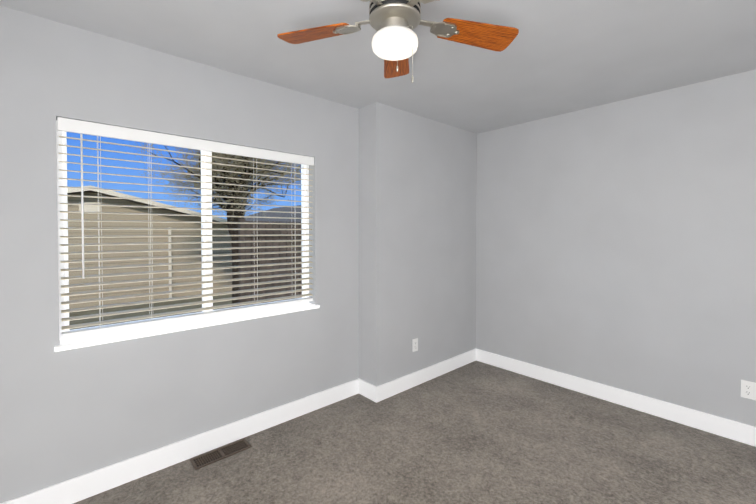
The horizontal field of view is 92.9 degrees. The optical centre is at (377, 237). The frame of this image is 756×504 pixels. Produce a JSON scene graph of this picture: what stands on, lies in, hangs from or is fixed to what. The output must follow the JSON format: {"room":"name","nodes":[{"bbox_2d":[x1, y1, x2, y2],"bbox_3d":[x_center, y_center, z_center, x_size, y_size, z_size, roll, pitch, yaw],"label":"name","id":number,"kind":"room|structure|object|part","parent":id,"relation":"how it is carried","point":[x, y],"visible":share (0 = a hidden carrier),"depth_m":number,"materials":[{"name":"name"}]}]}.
{"room":"empty bedroom","nodes":[
{"label":"empty bedroom","id":0,"kind":"room"},
{"bbox_2d":[0,5,358,502],"bbox_3d":[-1.877,0.155,1.653,4.453,2.440,0.160,-1,1,-42],"label":"wall","id":1,"kind":"structure","parent":0,"point":[65,415],"depth_m":2.01,"materials":[{"name":"paint"}]},
{"bbox_2d":[0,378,363,503],"bbox_3d":[-1.758,1.306,1.660,4.293,0.138,0.019,-1,1,-42],"label":"baseboard","id":2,"kind":"structure","parent":1,"relation":"attached to","point":[84,486],"depth_m":2.15,"materials":[{"name":"white wood"}]},
{"bbox_2d":[56,120,308,340],"bbox_3d":[-1.123,-0.040,2.380,1.490,1.145,0.064,-1,1,-42],"label":"window","id":3,"kind":"structure","parent":1,"relation":"in","point":[62,174],"depth_m":2.34,"materials":[{"name":"white plastic"}]},
{"bbox_2d":[57,117,313,337],"bbox_3d":[-1.069,-0.052,2.320,1.482,1.115,0.072,-1,1,-42],"label":"window blinds","id":4,"kind":"object","parent":3,"relation":"attached to","point":[80,127],"visible":0.96,"depth_m":2.14,"materials":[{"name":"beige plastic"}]},
{"bbox_2d":[54,303,319,351],"bbox_3d":[-1.063,0.546,2.322,1.530,0.024,0.124,-1,1,-42],"label":"window sill","id":5,"kind":"structure","parent":1,"relation":"attached to","point":[69,344],"depth_m":2.14,"materials":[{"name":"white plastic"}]},
{"bbox_2d":[0,0,755,133],"bbox_3d":[0.124,-1.106,0.583,6.044,0.120,4.389,-1,1,-42],"label":"ceiling","id":6,"kind":"structure","parent":0,"point":[556,57],"depth_m":2.04,"materials":[{"name":"paint"}]},
{"bbox_2d":[277,0,518,82],"bbox_3d":[0.062,-0.817,1.349,0.980,0.485,0.982,-1,1,-42],"label":"fan","id":7,"kind":"object","parent":6,"relation":"hanging from","point":[394,24],"visible":1,"depth_m":1.41,"materials":[{"name":"brown wood"}]},
{"bbox_3d":[-0.258,-0.849,1.502,0.325,0.006,0.132,3,13,22],"label":"blade","id":8,"kind":"part","parent":7,"relation":"part of","materials":[{"name":"brown wood"}]},
{"bbox_3d":[0.065,-0.915,1.371,0.196,0.290,0.196,-1,1,-42],"label":"motor","id":9,"kind":"part","parent":7,"relation":"part of","materials":[{"name":"silver metal"}]},
{"bbox_3d":[0.065,-0.739,1.375,0.178,0.082,0.178,-1,1,-42],"label":"globe","id":10,"kind":"part","parent":7,"relation":"part of","materials":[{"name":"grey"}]},
{"bbox_3d":[0.087,-0.840,1.720,0.132,0.006,0.325,-10,0,4],"label":"blade","id":11,"kind":"part","parent":7,"relation":"part of","materials":[{"name":"brown wood"}]},
{"bbox_3d":[0.102,-0.684,1.392,0.049,0.216,0.126,-1,1,-42],"label":"chain","id":12,"kind":"part","parent":7,"relation":"part of","materials":[{"name":"silver metal"}]},
{"bbox_3d":[0.250,-0.821,1.079,0.132,0.006,0.325,16,-6,-32],"label":"blade","id":13,"kind":"part","parent":7,"relation":"part of","materials":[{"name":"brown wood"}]},
{"bbox_3d":[0.401,-0.822,1.459,0.325,0.006,0.132,2,-11,-14],"label":"blade","id":14,"kind":"part","parent":7,"relation":"part of","materials":[{"name":"brown wood"}]},
{"bbox_2d":[73,360,755,503],"bbox_3d":[0.124,1.447,0.627,6.044,0.133,4.389,-1,1,-42],"label":"floor","id":15,"kind":"structure","parent":0,"point":[476,432],"depth_m":2.21,"materials":[{"name":"grey carpet"}]},
{"bbox_2d":[190,438,251,469],"bbox_3d":[-0.976,1.346,2.243,0.335,0.010,0.120,-1,1,-42],"label":"floor vent","id":16,"kind":"object","parent":15,"relation":"in","point":[208,458],"visible":1,"depth_m":2.23,"materials":[{"name":"brown metal"}]},
{"bbox_2d":[359,102,476,386],"bbox_3d":[0.453,0.122,3.581,1.591,2.440,0.385,-1,1,-42],"label":"wall","id":17,"kind":"structure","parent":0,"point":[417,219],"depth_m":3.20,"materials":[{"name":"paint"}]},
{"bbox_2d":[412,338,417,351],"bbox_3d":[0.336,0.969,3.228,0.070,0.115,0.008,-1,1,-42],"label":"electrical outlet","id":18,"kind":"object","parent":17,"relation":"attached to","point":[414,344],"visible":1,"depth_m":3.22,"materials":[{"name":"white plastic"}]},
{"bbox_2d":[372,348,475,402],"bbox_3d":[0.512,1.276,3.386,1.422,0.138,0.015,-1,1,-42],"label":"baseboard","id":19,"kind":"structure","parent":17,"relation":"attached to","point":[386,390],"depth_m":3.26,"materials":[{"name":"white wood"}]},
{"bbox_2d":[476,69,755,426],"bbox_3d":[2.448,0.142,2.420,0.160,2.440,4.004,-1,1,-42],"label":"wall","id":20,"kind":"structure","parent":0,"point":[615,244],"depth_m":2.81,"materials":[{"name":"paint"}]},
{"bbox_2d":[476,349,755,446],"bbox_3d":[2.321,1.293,2.447,0.019,0.138,3.825,-1,1,-42],"label":"baseboard","id":21,"kind":"structure","parent":20,"relation":"attached to","point":[734,430],"depth_m":2.81,"materials":[{"name":"white wood"}]},
{"bbox_2d":[741,380,755,399],"bbox_3d":[2.416,0.997,2.345,0.008,0.115,0.070,-1,1,-42],"label":"electrical outlet","id":22,"kind":"object","parent":20,"relation":"attached to","point":[748,389],"visible":1,"depth_m":2.34,"materials":[{"name":"white plastic"}]},
{"label":"outside","id":23,"kind":"structure","parent":0,"visible":0},
{"bbox_2d":[62,291,232,340],"bbox_3d":[-13.471,1.385,29.898,100.000,0.200,57.351,-1,1,-42],"label":"ground","id":24,"kind":"structure","parent":23,"point":[105,310],"depth_m":8.14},
{"bbox_2d":[67,185,231,308],"bbox_3d":[-9.839,0.172,11.908,11.100,2.850,9.700,-1,1,-42],"label":"house","id":25,"kind":"structure","parent":24,"relation":"on","point":[87,200],"depth_m":9.12,"materials":[{"name":"beige"}]},
{"bbox_2d":[130,141,300,306],"bbox_3d":[-3.151,-0.996,8.133,4.174,5.356,4.142,-1,1,-42],"label":"tree","id":26,"kind":"object","parent":24,"relation":"on","point":[234,187],"depth_m":7.83,"materials":[{"name":"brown plant"}]},
{"bbox_2d":[238,219,304,313],"bbox_3d":[3.286,0.594,11.530,15.425,2.020,0.130,-1,1,-42],"label":"fence","id":27,"kind":"object","parent":24,"relation":"on","point":[258,232],"depth_m":6.79,"materials":[{"name":"brown wood"}]},
{"bbox_2d":[244,205,300,221],"bbox_3d":[-2.460,-0.133,20.832,10.200,3.150,10.100,-1,1,-42],"label":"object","id":28,"kind":"object","parent":24,"relation":"on","point":[286,209],"depth_m":17.76,"materials":[{"name":"grey"}]}
]}

